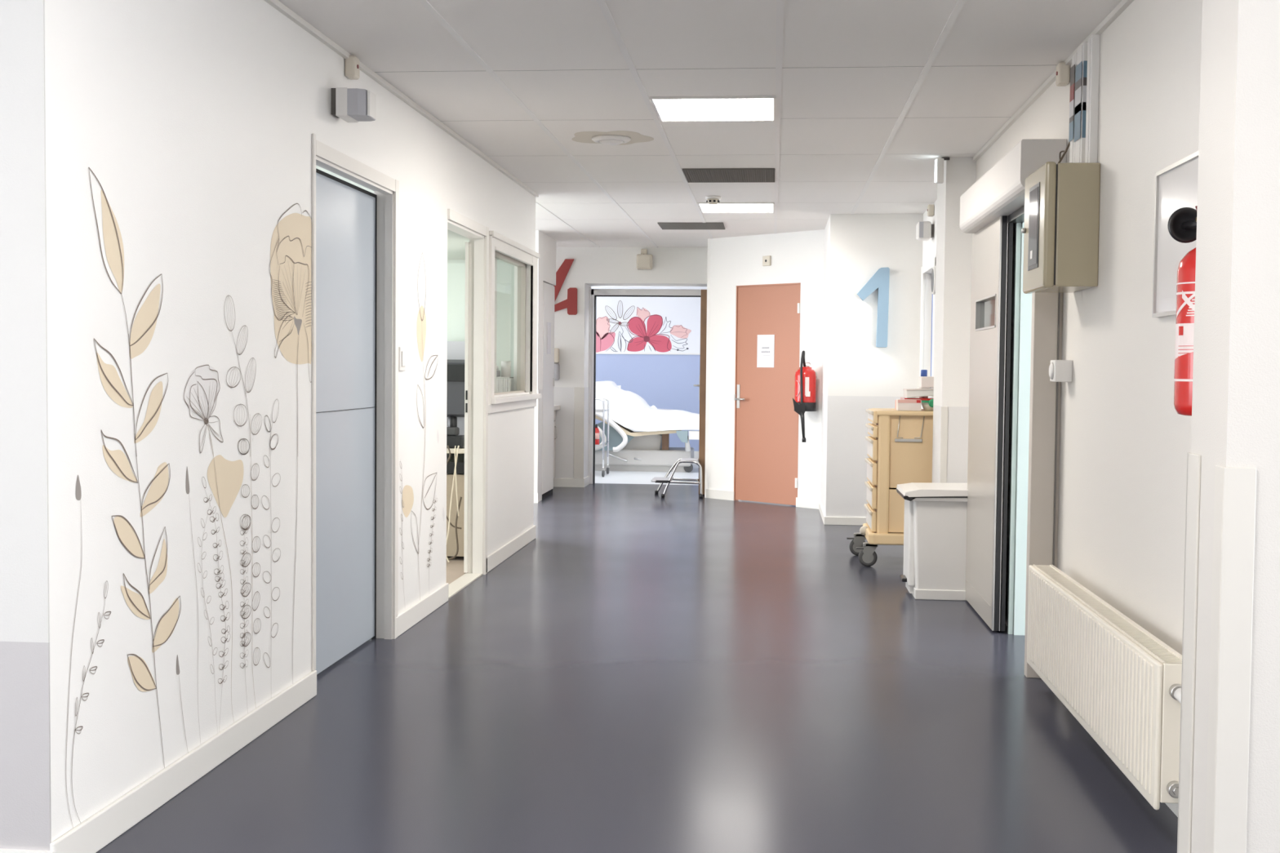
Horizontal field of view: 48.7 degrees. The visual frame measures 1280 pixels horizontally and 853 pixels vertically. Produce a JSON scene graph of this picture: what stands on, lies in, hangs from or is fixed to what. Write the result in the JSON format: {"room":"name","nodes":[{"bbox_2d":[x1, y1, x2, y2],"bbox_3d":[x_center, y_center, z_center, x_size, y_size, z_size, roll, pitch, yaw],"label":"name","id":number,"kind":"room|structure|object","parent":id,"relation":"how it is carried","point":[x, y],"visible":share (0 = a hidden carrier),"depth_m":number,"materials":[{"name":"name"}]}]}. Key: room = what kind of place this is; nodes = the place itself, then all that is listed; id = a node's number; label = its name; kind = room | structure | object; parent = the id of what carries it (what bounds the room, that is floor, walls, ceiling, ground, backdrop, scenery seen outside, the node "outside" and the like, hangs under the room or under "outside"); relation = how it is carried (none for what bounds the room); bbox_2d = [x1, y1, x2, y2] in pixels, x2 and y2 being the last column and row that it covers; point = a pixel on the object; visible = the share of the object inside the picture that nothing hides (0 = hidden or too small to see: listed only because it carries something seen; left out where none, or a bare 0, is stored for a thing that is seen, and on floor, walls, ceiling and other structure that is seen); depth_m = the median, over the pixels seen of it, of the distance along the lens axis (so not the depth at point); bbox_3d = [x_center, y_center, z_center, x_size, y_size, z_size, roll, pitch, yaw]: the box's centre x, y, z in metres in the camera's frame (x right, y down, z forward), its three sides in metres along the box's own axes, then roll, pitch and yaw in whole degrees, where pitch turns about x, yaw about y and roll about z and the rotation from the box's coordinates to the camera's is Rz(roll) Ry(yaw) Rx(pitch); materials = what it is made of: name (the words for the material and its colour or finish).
{"room":"hospital interior","nodes":[
{"label":"hospital interior","id":0,"kind":"room"},
{"bbox_2d":[0,0,51,850],"bbox_3d":[-3.532,-0.178,3.578,4.300,2.470,0.105,1,2,5],"label":"wall","id":1,"kind":"structure","parent":0,"point":[24,620],"depth_m":3.34,"materials":[{"name":"white paint"}]},
{"bbox_2d":[0,848,53,852],"bbox_3d":[-3.543,1.021,3.573,4.310,0.075,0.014,1,2,5],"label":"baseboard","id":2,"kind":"structure","parent":1,"relation":"attached to","point":[2,851],"depth_m":3.37,"materials":[{"name":"white"}]},
{"bbox_2d":[44,0,535,842],"bbox_3d":[-1.121,-0.287,6.748,0.090,2.470,6.860,1,2,5],"label":"wall","id":3,"kind":"structure","parent":0,"point":[195,122],"depth_m":4.20,"materials":[{"name":"white paint"}]},
{"bbox_2d":[66,167,311,828],"bbox_3d":[-1.304,0.102,4.330,0.002,1.739,1.850,1,2,5],"label":"mural","id":4,"kind":"object","parent":3,"relation":"attached to","point":[291,249],"visible":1,"depth_m":4.17,"materials":[{"name":"brown paint"}]},
{"bbox_2d":[49,524,535,852],"bbox_3d":[-1.080,0.900,6.794,0.014,0.095,6.884,1,2,5],"label":"baseboard","id":5,"kind":"structure","parent":3,"relation":"attached to","point":[96,832],"depth_m":4.27,"materials":[{"name":"white"}]},
{"bbox_2d":[344,55,359,79],"bbox_3d":[-1.141,-1.425,5.618,0.048,0.085,0.070,1,2,5],"label":"detector","id":6,"kind":"object","parent":3,"relation":"attached to","point":[352,65],"visible":1,"depth_m":5.59,"materials":[{"name":"beige plastic"}]},
{"bbox_2d":[331,87,376,122],"bbox_3d":[-1.106,-1.243,5.466,0.151,0.112,0.150,1,2,5],"label":"wall speaker","id":7,"kind":"object","parent":3,"relation":"attached to","point":[348,104],"visible":1,"depth_m":5.40,"materials":[{"name":"grey plastic"}]},
{"bbox_2d":[346,88,375,121],"bbox_3d":[-1.073,-1.241,5.461,0.073,0.101,0.143,1,2,5],"label":"grille","id":8,"kind":"object","parent":7,"relation":"attached to","point":[361,103],"depth_m":5.40,"materials":[{"name":"grey plastic"}]},
{"bbox_2d":[311,133,399,674],"bbox_3d":[-1.218,-0.059,5.826,0.132,2.090,1.209,1,2,5],"label":"door","id":9,"kind":"structure","parent":3,"relation":"in","point":[355,229],"depth_m":6.02,"materials":[{"name":"grey metal"}]},
{"bbox_2d":[263,0,538,197],"bbox_3d":[-1.054,-1.508,6.692,0.020,0.021,6.860,1,2,5],"label":"trim","id":10,"kind":"structure","parent":3,"relation":"attached to","point":[277,5],"depth_m":6.15,"materials":[{"name":"white"}]},
{"bbox_2d":[398,346,405,370],"bbox_3d":[-1.091,-0.311,6.495,0.016,0.110,0.095,1,2,5],"label":"light switch","id":11,"kind":"object","parent":3,"relation":"attached to","point":[402,350],"visible":1,"depth_m":6.47,"materials":[{"name":"white plastic"}]},
{"bbox_2d":[399,253,444,600],"bbox_3d":[-1.060,0.006,6.933,0.002,1.704,0.906,1,2,5],"label":"mural","id":12,"kind":"object","parent":3,"relation":"attached to","point":[407,492],"visible":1,"depth_m":6.84,"materials":[{"name":"beige paint"}]},
{"bbox_2d":[448,573,482,599],"bbox_3d":[-1.029,0.896,7.953,0.100,0.008,0.960,1,2,5],"label":"trim","id":13,"kind":"structure","parent":3,"relation":"attached to","point":[465,580],"depth_m":8.05,"materials":[{"name":"beige"}]},
{"bbox_2d":[447,208,497,574],"bbox_3d":[-0.979,-0.146,8.328,0.125,2.060,1.800,1,2,5],"label":"door frame","id":14,"kind":"structure","parent":3,"relation":"in","point":[477,251],"depth_m":8.38,"materials":[{"name":"white wood"}]},
{"bbox_2d":[488,231,541,413],"bbox_3d":[-0.859,-0.659,9.316,0.145,1.095,1.710,1,2,5],"label":"window","id":15,"kind":"structure","parent":3,"relation":"in","point":[502,248],"depth_m":9.65,"materials":[{"name":"white"}]},
{"bbox_2d":[315,164,373,193],"bbox_3d":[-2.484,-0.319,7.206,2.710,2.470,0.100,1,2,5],"label":"door frame","id":16,"kind":"structure","parent":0,"point":[317,166],"depth_m":7.02,"materials":[{"name":"grey metal"}]},
{"bbox_2d":[447,229,497,259],"bbox_3d":[-2.334,-1.192,8.689,2.710,0.105,2.950,1,2,5],"label":"ceiling","id":17,"kind":"structure","parent":0,"point":[455,242],"depth_m":8.92,"materials":[{"name":"grey paint"}]},
{"bbox_2d":[446,259,514,474],"bbox_3d":[-2.200,-0.443,10.240,2.710,2.470,0.100,1,2,5],"label":"wall","id":18,"kind":"structure","parent":0,"point":[505,271],"depth_m":10.06,"materials":[{"name":"grey paint"}]},
{"bbox_2d":[447,262,465,341],"bbox_3d":[-1.289,-0.776,9.558,0.240,0.650,0.040,1,2,5],"label":"window","id":19,"kind":"structure","parent":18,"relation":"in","point":[455,271],"depth_m":9.53,"materials":[{"name":"white glass"}]},
{"bbox_2d":[513,266,517,391],"bbox_3d":[-0.875,-0.532,10.053,0.040,1.250,0.022,1,2,5],"label":"trim","id":20,"kind":"structure","parent":18,"relation":"attached to","point":[515,267],"depth_m":10.04,"materials":[{"name":"white"}]},
{"bbox_2d":[535,230,543,502],"bbox_3d":[-2.846,-0.570,13.150,3.880,2.470,0.280,1,2,5],"label":"wall","id":21,"kind":"structure","parent":0,"point":[539,235],"depth_m":12.96,"materials":[{"name":"white paint"}]},
{"bbox_2d":[533,390,538,493],"bbox_3d":[-0.955,0.136,12.856,0.058,0.940,0.010,1,2,5],"label":"trim","id":22,"kind":"structure","parent":21,"relation":"attached to","point":[535,430],"depth_m":12.85,"materials":[{"name":"white paint"}]},
{"bbox_2d":[543,233,555,285],"bbox_3d":[-1.194,-1.586,13.482,0.680,0.435,0.770,1,2,5],"label":"wall","id":23,"kind":"structure","parent":0,"point":[549,244],"depth_m":13.44,"materials":[{"name":"white paint"}]},
{"bbox_2d":[554,247,707,478],"bbox_3d":[-1.516,-0.630,14.908,6.200,2.470,0.530,1,2,5],"label":"wall","id":24,"kind":"structure","parent":0,"point":[590,267],"depth_m":14.53,"materials":[{"name":"white paint"}]},
{"bbox_2d":[554,348,559,380],"bbox_3d":[-0.888,-0.639,14.532,0.120,0.330,0.099,1,2,5],"label":"soap dispenser","id":25,"kind":"object","parent":24,"relation":"attached to","point":[557,366],"visible":0.41,"depth_m":14.49,"materials":[{"name":"beige plastic"}]},
{"bbox_2d":[554,258,577,315],"bbox_3d":[-0.880,-1.417,14.539,0.475,0.605,0.019,1,2,5],"label":"number sign","id":26,"kind":"object","parent":24,"relation":"attached to","point":[571,303],"depth_m":14.52,"materials":[{"name":"red"}]},
{"bbox_2d":[553,475,589,487],"bbox_3d":[-0.890,0.567,14.891,0.682,0.090,0.544,1,2,5],"label":"baseboard","id":27,"kind":"structure","parent":24,"relation":"attached to","point":[560,482],"depth_m":14.61,"materials":[{"name":"white"}]},
{"bbox_2d":[573,387,584,478],"bbox_3d":[-0.629,0.067,14.582,0.105,0.940,0.010,1,2,5],"label":"trim","id":28,"kind":"structure","parent":24,"relation":"attached to","point":[579,393],"depth_m":14.58,"materials":[{"name":"white"}]},
{"bbox_2d":[636,253,653,269],"bbox_3d":[0.047,-1.675,14.398,0.160,0.150,0.108,1,2,5],"label":"wall speaker","id":29,"kind":"object","parent":24,"relation":"attached to","point":[643,261],"visible":1,"depth_m":14.35,"materials":[{"name":"beige plastic"}]},
{"bbox_2d":[638,255,650,267],"bbox_3d":[0.043,-1.673,14.348,0.122,0.120,0.008,1,2,5],"label":"speaker grille","id":30,"kind":"object","parent":29,"relation":"attached to","point":[644,261],"depth_m":14.34,"materials":[{"name":"beige plastic"}]},
{"bbox_2d":[587,287,706,494],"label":"door frame","id":31,"kind":"structure","parent":24,"relation":"in","point":[593,293],"depth_m":14.89,"materials":[{"name":"white metal"}]},
{"bbox_2d":[96,463,1177,852],"bbox_3d":[0.207,0.968,7.760,11.000,0.104,21.400,1,2,5],"label":"floor","id":32,"kind":"structure","parent":0,"point":[679,672],"depth_m":4.93,"materials":[{"name":"plastic"}]},
{"bbox_2d":[448,497,462,559],"bbox_3d":[-1.195,0.638,8.861,0.158,0.398,0.027,1,2,1],"label":"cable","id":33,"kind":"object","parent":32,"relation":"on","point":[460,498],"visible":0.81,"depth_m":8.86,"materials":[{"name":"beige plastic"}]},
{"bbox_2d":[446,447,464,556],"bbox_3d":[-1.758,0.464,9.557,1.540,0.716,1.210,1,2,5],"label":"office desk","id":34,"kind":"object","parent":32,"relation":"on","point":[451,548],"visible":0.02,"depth_m":8.98,"materials":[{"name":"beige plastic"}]},
{"bbox_2d":[446,445,459,562],"bbox_3d":[-1.179,0.485,8.863,0.088,0.732,0.044,-1,3,-27],"label":"cable","id":35,"kind":"object","parent":34,"relation":"hanging from","point":[458,446],"visible":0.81,"depth_m":8.87,"materials":[{"name":"beige plastic"}]},
{"bbox_2d":[446,359,464,426],"bbox_3d":[-1.333,-0.153,9.130,0.550,0.560,0.170,1,2,5],"label":"computer monitor","id":36,"kind":"object","parent":34,"relation":"on","point":[455,368],"visible":0.07,"depth_m":9.05,"materials":[{"name":"grey plastic"}]},
{"bbox_2d":[446,341,464,435],"bbox_3d":[-1.223,-0.222,9.376,0.320,0.680,0.255,1,2,5],"label":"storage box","id":37,"kind":"object","parent":34,"relation":"on","point":[455,349],"visible":0.04,"depth_m":9.24,"materials":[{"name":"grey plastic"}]},
{"bbox_2d":[446,426,464,448],"bbox_3d":[-1.240,0.069,8.965,0.270,0.128,0.140,1,2,5],"label":"clutter","id":38,"kind":"object","parent":34,"relation":"on","point":[453,438],"visible":0.35,"depth_m":8.89,"materials":[{"name":"black plastic"}]},
{"bbox_2d":[446,462,464,473],"bbox_3d":[-1.806,0.253,9.015,1.500,0.070,0.020,1,2,5],"label":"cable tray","id":39,"kind":"object","parent":34,"relation":"on","point":[451,465],"depth_m":8.95,"materials":[{"name":"black"}]},
{"bbox_2d":[454,445,458,515],"bbox_3d":[-1.149,0.341,8.853,0.040,0.441,0.018,3,3,44],"label":"cable","id":40,"kind":"object","parent":34,"relation":"hanging from","point":[455,446],"visible":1,"depth_m":8.85,"materials":[{"name":"beige plastic"}]},
{"bbox_3d":[-1.316,-0.054,9.967,0.730,0.294,0.270,1,2,5],"label":"cabinet","id":41,"kind":"object","parent":34,"relation":"on","visible":0},
{"bbox_2d":[496,377,513,392],"bbox_3d":[-0.985,-0.274,9.932,0.171,0.151,0.200,1,2,5],"label":"wire basket","id":42,"kind":"object","parent":41,"relation":"on","point":[504,384],"visible":0.51,"depth_m":9.84,"materials":[{"name":"white metal"}]},
{"bbox_2d":[501,360,511,377],"bbox_3d":[-0.942,-0.404,9.943,0.070,0.110,0.070,1,2,5],"label":"paper roll","id":43,"kind":"object","parent":42,"relation":"on","point":[505,365],"visible":1,"depth_m":9.91,"materials":[{"name":"white paper"}]},
{"bbox_2d":[542,282,555,498],"bbox_3d":[-1.174,-0.350,13.530,0.645,2.030,0.760,1,2,5],"label":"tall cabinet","id":44,"kind":"object","parent":32,"relation":"on","point":[548,291],"visible":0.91,"depth_m":13.44,"materials":[{"name":"white paint"}]},
{"bbox_2d":[546,322,551,354],"bbox_3d":[-0.863,-0.838,13.426,0.002,0.300,0.220,1,2,5],"label":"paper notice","id":45,"kind":"object","parent":44,"relation":"attached to","point":[548,324],"visible":1,"depth_m":13.41,"materials":[{"name":"white paper"}]},
{"bbox_2d":[553,410,557,478],"bbox_3d":[-1.154,0.195,14.284,0.560,0.720,0.670,1,2,5],"label":"sink","id":46,"kind":"object","parent":32,"relation":"on","point":[555,428],"visible":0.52,"depth_m":14.51,"materials":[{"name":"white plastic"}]},
{"bbox_2d":[595,397,609,476],"bbox_3d":[-0.617,0.113,16.221,0.489,0.892,0.534,1,2,5],"label":"trolley","id":47,"kind":"object","parent":32,"relation":"on","point":[603,410],"visible":0.53,"depth_m":15.99,"materials":[{"name":"silver metal"}]},
{"bbox_2d":[595,424,599,444],"bbox_3d":[-0.498,0.098,16.084,0.074,0.250,0.074,1,2,5],"label":"bottle","id":48,"kind":"object","parent":47,"relation":"on","point":[597,430],"visible":0.73,"depth_m":16.05,"materials":[{"name":"red plastic"}]},
{"bbox_2d":[595,381,699,472],"bbox_3d":[0.235,-0.004,17.091,2.300,1.071,0.990,1,2,5],"label":"hospital bed","id":49,"kind":"object","parent":32,"relation":"on","point":[639,432],"visible":0.74,"depth_m":16.78,"materials":[{"name":"white fabric"}]},
{"bbox_2d":[651,457,704,498],"bbox_3d":[0.370,0.495,13.656,0.498,0.362,0.395,1,2,5],"label":"step stool","id":50,"kind":"object","parent":32,"relation":"on","point":[660,480],"visible":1,"depth_m":13.48,"materials":[{"name":"silver metal"}]},
{"bbox_2d":[846,408,933,566],"bbox_3d":[1.673,0.384,9.127,0.630,0.985,0.611,1,2,5],"label":"cart","id":51,"kind":"object","parent":32,"relation":"on","point":[900,446],"visible":0.69,"depth_m":8.88,"materials":[{"name":"beige plastic"}]},
{"bbox_2d":[896,399,921,410],"bbox_3d":[1.693,-0.135,8.911,0.145,0.069,0.124,1,2,5],"label":"glove box","id":52,"kind":"object","parent":51,"relation":"on","point":[901,404],"visible":1,"depth_m":8.85,"materials":[{"name":"beige cardboard"}]},
{"bbox_3d":[1.724,-0.139,9.116,0.140,0.059,0.230,1,2,5],"label":"flat box","id":53,"kind":"object","parent":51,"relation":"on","visible":0},
{"bbox_2d":[900,397,933,400],"bbox_3d":[1.828,-0.177,9.140,0.260,0.014,0.300,1,2,5],"label":"folder","id":54,"kind":"object","parent":53,"relation":"on","point":[920,398],"visible":0.38,"depth_m":9.00,"materials":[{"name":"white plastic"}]},
{"bbox_2d":[902,387,933,398],"bbox_3d":[1.826,-0.216,9.078,0.252,0.066,0.240,1,2,5],"label":"plastic tray","id":55,"kind":"object","parent":54,"relation":"on","point":[908,393],"visible":0.63,"depth_m":8.97,"materials":[{"name":"white plastic"}]},
{"bbox_2d":[918,376,933,387],"bbox_3d":[1.871,-0.285,9.081,0.145,0.070,0.160,1,2,5],"label":"pack","id":56,"kind":"object","parent":55,"relation":"on","point":[924,381],"visible":0.56,"depth_m":9.01,"materials":[{"name":"beige"}]},
{"bbox_2d":[896,482,968,600],"bbox_3d":[1.635,0.628,7.834,0.400,0.604,0.460,1,2,5],"label":"pedal bin","id":57,"kind":"object","parent":32,"relation":"on","point":[935,522],"visible":0.86,"depth_m":7.64,"materials":[{"name":"white plastic"}]},
{"bbox_2d":[591,286,706,451],"bbox_3d":[0.067,-0.761,18.408,5.700,2.470,0.100,1,2,5],"label":"wall","id":58,"kind":"structure","parent":0,"point":[664,381],"depth_m":18.34,"materials":[{"name":"paint"}]},
{"bbox_2d":[595,300,691,352],"bbox_3d":[0.033,-1.296,18.338,1.267,0.677,0.002,1,2,5],"label":"mural","id":59,"kind":"object","parent":58,"relation":"attached to","point":[636,325],"visible":1,"depth_m":18.34,"materials":[{"name":"pink paint"}]},
{"bbox_2d":[595,352,700,355],"bbox_3d":[0.013,-0.946,18.348,5.600,0.020,0.015,1,2,5],"label":"trim","id":60,"kind":"structure","parent":58,"relation":"attached to","point":[596,353],"depth_m":18.33,"materials":[{"name":"white plastic"}]},
{"bbox_2d":[278,0,1121,247],"bbox_3d":[0.153,-1.562,6.831,11.003,0.104,23.253,1,2,5],"label":"ceiling","id":61,"kind":"structure","parent":0,"point":[869,94],"depth_m":6.14,"materials":[{"name":"tile"}]},
{"bbox_2d":[571,130,653,145],"bbox_3d":[-0.151,-1.533,7.596,0.448,0.031,0.462,1,2,5],"label":"ceiling vent","id":62,"kind":"object","parent":61,"relation":"in","point":[617,137],"visible":1,"depth_m":7.53,"materials":[{"name":"white plastic"}]},
{"bbox_2d":[657,222,724,229],"bbox_3d":[0.450,-1.730,12.211,0.555,0.010,0.520,1,2,5],"label":"ceiling vent","id":63,"kind":"object","parent":61,"relation":"in","point":[663,225],"visible":1,"depth_m":12.15,"materials":[{"name":"grey metal"}]},
{"bbox_2d":[649,95,776,121],"bbox_3d":[0.356,-1.500,6.686,0.570,0.012,0.590,1,2,5],"label":"recessed light","id":64,"kind":"object","parent":61,"relation":"in","point":[723,108],"visible":1,"depth_m":6.65,"materials":[{"name":"white plastic"}]},
{"bbox_2d":[705,195,720,204],"bbox_3d":[0.524,-1.620,10.138,0.110,0.056,0.110,1,2,5],"label":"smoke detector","id":65,"kind":"object","parent":61,"relation":"attached to","point":[711,200],"visible":1,"depth_m":10.10,"materials":[{"name":"white plastic"}]},
{"bbox_2d":[682,168,775,182],"bbox_3d":[0.573,-1.595,8.993,0.570,0.010,0.590,1,2,5],"label":"ceiling vent","id":66,"kind":"object","parent":61,"relation":"in","point":[692,175],"visible":1,"depth_m":8.95,"materials":[{"name":"grey metal"}]},
{"bbox_2d":[697,202,774,213],"bbox_3d":[0.739,-1.667,10.769,0.570,0.012,0.600,1,2,5],"label":"recessed light","id":67,"kind":"object","parent":61,"relation":"in","point":[722,207],"visible":1,"depth_m":10.75,"materials":[{"name":"white plastic"}]},
{"bbox_2d":[934,157,949,183],"bbox_3d":[1.741,-1.476,8.146,0.082,0.148,0.052,1,2,5],"label":"exit sign","id":68,"kind":"object","parent":61,"relation":"hanging from","point":[939,162],"visible":1,"depth_m":8.12,"materials":[{"name":"white plastic"}]},
{"bbox_2d":[704,238,711,497],"bbox_3d":[0.690,-0.570,13.960,0.030,2.470,0.950,1,2,5],"label":"wall","id":69,"kind":"structure","parent":0,"point":[708,239],"depth_m":13.49,"materials":[{"name":"white paint"}]},
{"bbox_2d":[707,229,824,500],"bbox_3d":[1.186,-0.526,13.013,0.100,2.470,1.411,-2,3,-44],"label":"wall","id":70,"kind":"structure","parent":0,"point":[796,257],"depth_m":13.04,"materials":[{"name":"white paint"}]},
{"bbox_2d":[706,488,820,509],"bbox_3d":[1.130,0.667,13.028,0.013,0.085,1.423,-2,3,-44],"label":"baseboard","id":71,"kind":"structure","parent":70,"relation":"attached to","point":[712,494],"depth_m":13.29,"materials":[{"name":"white"}]},
{"bbox_2d":[762,255,770,266],"bbox_3d":[1.157,-1.513,12.924,0.022,0.090,0.088,-2,3,-44],"label":"wall sensor","id":72,"kind":"object","parent":70,"relation":"attached to","point":[766,260],"visible":1,"depth_m":12.91,"materials":[{"name":"beige plastic"}]},
{"bbox_2d":[733,282,800,505],"bbox_3d":[1.156,-0.295,12.977,0.104,2.012,0.777,-2,3,-44],"label":"door","id":73,"kind":"structure","parent":70,"relation":"in","point":[766,446],"depth_m":12.98,"materials":[{"name":"wood"}]},
{"bbox_2d":[756,334,774,367],"bbox_3d":[1.153,-0.692,12.973,0.003,0.300,0.206,-2,3,-44],"label":"notice sheet","id":74,"kind":"object","parent":73,"relation":"attached to","point":[766,343],"visible":1,"depth_m":12.97,"materials":[{"name":"white paper"}]},
{"bbox_2d":[792,350,817,442],"bbox_3d":[1.453,-0.268,12.489,0.216,0.803,0.243,1,2,5],"label":"fire extinguisher","id":75,"kind":"object","parent":70,"relation":"attached to","point":[805,388],"visible":1,"depth_m":12.41,"materials":[{"name":"red metal"}]},
{"bbox_2d":[820,215,830,514],"bbox_3d":[1.573,-0.477,11.921,0.030,2.470,1.150,1,2,5],"label":"wall","id":76,"kind":"structure","parent":0,"point":[826,264],"depth_m":11.88,"materials":[{"name":"white paint"}]},
{"bbox_2d":[825,213,923,517],"bbox_3d":[1.978,-0.445,11.256,0.960,2.470,0.100,1,2,5],"label":"wall","id":77,"kind":"structure","parent":0,"point":[862,375],"depth_m":11.21,"materials":[{"name":"white paint"}]},
{"bbox_2d":[818,502,866,525],"bbox_3d":[1.895,0.732,11.873,0.739,0.065,1.244,1,2,5],"label":"baseboard","id":78,"kind":"structure","parent":77,"relation":"attached to","point":[851,521],"depth_m":11.28,"materials":[{"name":"white"}]},
{"bbox_2d":[857,267,889,347],"bbox_3d":[1.839,-0.941,11.175,0.251,0.629,0.044,1,2,5],"label":"number","id":79,"kind":"object","parent":77,"relation":"attached to","point":[880,279],"depth_m":11.15,"materials":[{"name":"blue"}]},
{"bbox_2d":[932,157,976,483],"bbox_3d":[1.987,-0.327,8.425,0.415,2.470,0.440,1,2,5],"label":"wall column","id":80,"kind":"structure","parent":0,"point":[953,246],"depth_m":8.22,"materials":[{"name":"white paint"}]},
{"bbox_2d":[1007,222,1031,635],"bbox_3d":[1.984,-0.006,6.614,0.475,1.980,0.050,1,2,5],"label":"wall","id":81,"kind":"structure","parent":0,"point":[1022,301],"depth_m":6.62,"materials":[{"name":"white paint"}]},
{"bbox_2d":[921,0,1202,654],"bbox_3d":[1.906,-0.275,7.163,0.150,2.470,8.070,1,2,5],"label":"wall","id":82,"kind":"structure","parent":0,"point":[1125,445],"depth_m":4.63,"materials":[{"name":"white paint"}]},
{"bbox_2d":[915,221,933,240],"bbox_3d":[2.100,-1.440,10.418,0.118,0.130,0.174,1,2,5],"label":"wall speaker","id":83,"kind":"object","parent":82,"relation":"attached to","point":[924,229],"visible":1,"depth_m":10.34,"materials":[{"name":"white plastic"}]},
{"bbox_2d":[916,257,936,396],"bbox_3d":[2.192,-0.727,10.551,0.130,0.995,1.020,1,2,5],"label":"window","id":84,"kind":"structure","parent":82,"relation":"in","point":[928,266],"depth_m":10.93,"materials":[{"name":"white plastic"}]},
{"bbox_2d":[927,204,934,217],"bbox_3d":[2.135,-1.586,10.391,0.048,0.085,0.070,1,2,5],"label":"detector","id":85,"kind":"object","parent":82,"relation":"attached to","point":[931,207],"visible":1,"depth_m":10.36,"materials":[{"name":"beige plastic"}]},
{"bbox_2d":[931,266,935,294],"bbox_3d":[2.103,-1.041,10.084,0.036,0.200,0.200,1,2,5],"label":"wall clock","id":86,"kind":"object","parent":82,"relation":"attached to","point":[933,272],"visible":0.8,"depth_m":10.03,"materials":[{"name":"white plastic"}]},
{"bbox_2d":[939,406,947,482],"bbox_3d":[1.768,0.359,8.249,0.040,0.950,0.008,1,2,5],"label":"trim","id":87,"kind":"structure","parent":82,"relation":"attached to","point":[944,423],"depth_m":8.23,"materials":[{"name":"white"}]},
{"bbox_2d":[960,138,1066,678],"bbox_3d":[1.688,-0.102,6.630,0.179,2.165,1.925,1,2,5],"label":"door","id":88,"kind":"structure","parent":82,"relation":"in","point":[990,209],"depth_m":6.64,"materials":[{"name":"beige metal"}]},
{"bbox_2d":[973,0,1133,161],"bbox_3d":[1.694,-1.438,5.633,0.020,0.021,5.080,1,2,5],"label":"trim","id":89,"kind":"structure","parent":82,"relation":"attached to","point":[1123,5],"depth_m":6.01,"materials":[{"name":"white metal"}]},
{"bbox_2d":[1021,161,1100,293],"bbox_3d":[1.555,-0.730,5.263,0.208,0.450,0.430,1,2,5],"label":"electrical box","id":90,"kind":"object","parent":82,"relation":"attached to","point":[1060,231],"visible":1,"depth_m":5.06,"materials":[{"name":"beige metal"}]},
{"bbox_2d":[1048,360,1072,382],"bbox_3d":[1.638,-0.217,5.517,0.077,0.085,0.100,1,2,5],"label":"button","id":91,"kind":"object","parent":82,"relation":"attached to","point":[1060,371],"visible":1,"depth_m":5.47,"materials":[{"name":"white plastic"}]},
{"bbox_2d":[1055,62,1070,86],"bbox_3d":[1.677,-1.399,5.616,0.048,0.085,0.070,1,2,5],"label":"detector","id":92,"kind":"object","parent":82,"relation":"attached to","point":[1063,71],"visible":0.99,"depth_m":5.58,"materials":[{"name":"beige plastic"}]},
{"bbox_2d":[1068,52,1077,163],"bbox_3d":[1.660,-1.185,5.385,0.034,0.459,0.081,1,2,5],"label":"pipe","id":93,"kind":"object","parent":82,"relation":"attached to","point":[1073,70],"visible":0.43,"depth_m":5.37,"materials":[{"name":"white plastic"}]},
{"bbox_2d":[1074,41,1087,163],"bbox_3d":[1.645,-1.182,5.250,0.040,0.464,0.111,1,2,5],"label":"pipe","id":94,"kind":"object","parent":82,"relation":"attached to","point":[1081,75],"visible":0.58,"depth_m":5.21,"materials":[{"name":"white plastic"}]},
{"bbox_2d":[1084,34,1100,162],"bbox_3d":[1.636,-1.177,5.116,0.033,0.464,0.070,1,2,5],"label":"pipe","id":95,"kind":"object","parent":82,"relation":"attached to","point":[1094,41],"visible":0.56,"depth_m":5.09,"materials":[{"name":"white plastic"}]},
{"bbox_2d":[1026,564,1182,809],"bbox_3d":[1.494,0.820,4.553,0.156,0.490,1.930,1,2,5],"label":"radiator","id":96,"kind":"object","parent":82,"relation":"attached to","point":[1121,682],"visible":0.98,"depth_m":4.17,"materials":[{"name":"white metal"}]},
{"bbox_2d":[1165,803,1177,817],"bbox_3d":[1.557,1.029,4.480,0.012,0.080,2.560,1,2,5],"label":"baseboard","id":97,"kind":"structure","parent":82,"relation":"attached to","point":[1173,806],"depth_m":3.98,"materials":[{"name":"white"}]},
{"bbox_2d":[1151,151,1198,317],"bbox_3d":[1.527,-0.533,3.972,0.020,0.433,0.550,1,2,5],"label":"wall picture","id":98,"kind":"object","parent":82,"relation":"attached to","point":[1175,184],"visible":0.49,"depth_m":4.11,"materials":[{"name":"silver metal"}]},
{"bbox_2d":[1167,205,1197,416],"bbox_3d":[1.435,-0.310,3.625,0.193,0.565,0.153,3,3,43],"label":"fire extinguisher","id":99,"kind":"object","parent":82,"relation":"attached to","point":[1182,224],"visible":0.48,"depth_m":3.59,"materials":[{"name":"red metal"}]},
{"bbox_2d":[1191,0,1279,852],"bbox_3d":[2.355,-0.095,2.947,2.260,2.470,0.250,1,2,5],"label":"wall pillar","id":100,"kind":"structure","parent":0,"point":[1236,397],"depth_m":2.94,"materials":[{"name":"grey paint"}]},
{"bbox_2d":[1177,453,1201,852],"bbox_3d":[1.258,0.591,3.166,0.066,1.060,0.086,1,2,5],"label":"trim","id":101,"kind":"structure","parent":100,"relation":"attached to","point":[1190,580],"depth_m":3.15,"materials":[{"name":"grey"}]},
{"bbox_2d":[1204,465,1256,852],"bbox_3d":[1.240,0.606,2.979,0.066,1.045,0.061,1,2,5],"label":"trim","id":102,"kind":"structure","parent":100,"relation":"attached to","point":[1235,488],"depth_m":2.95,"materials":[{"name":"grey"}]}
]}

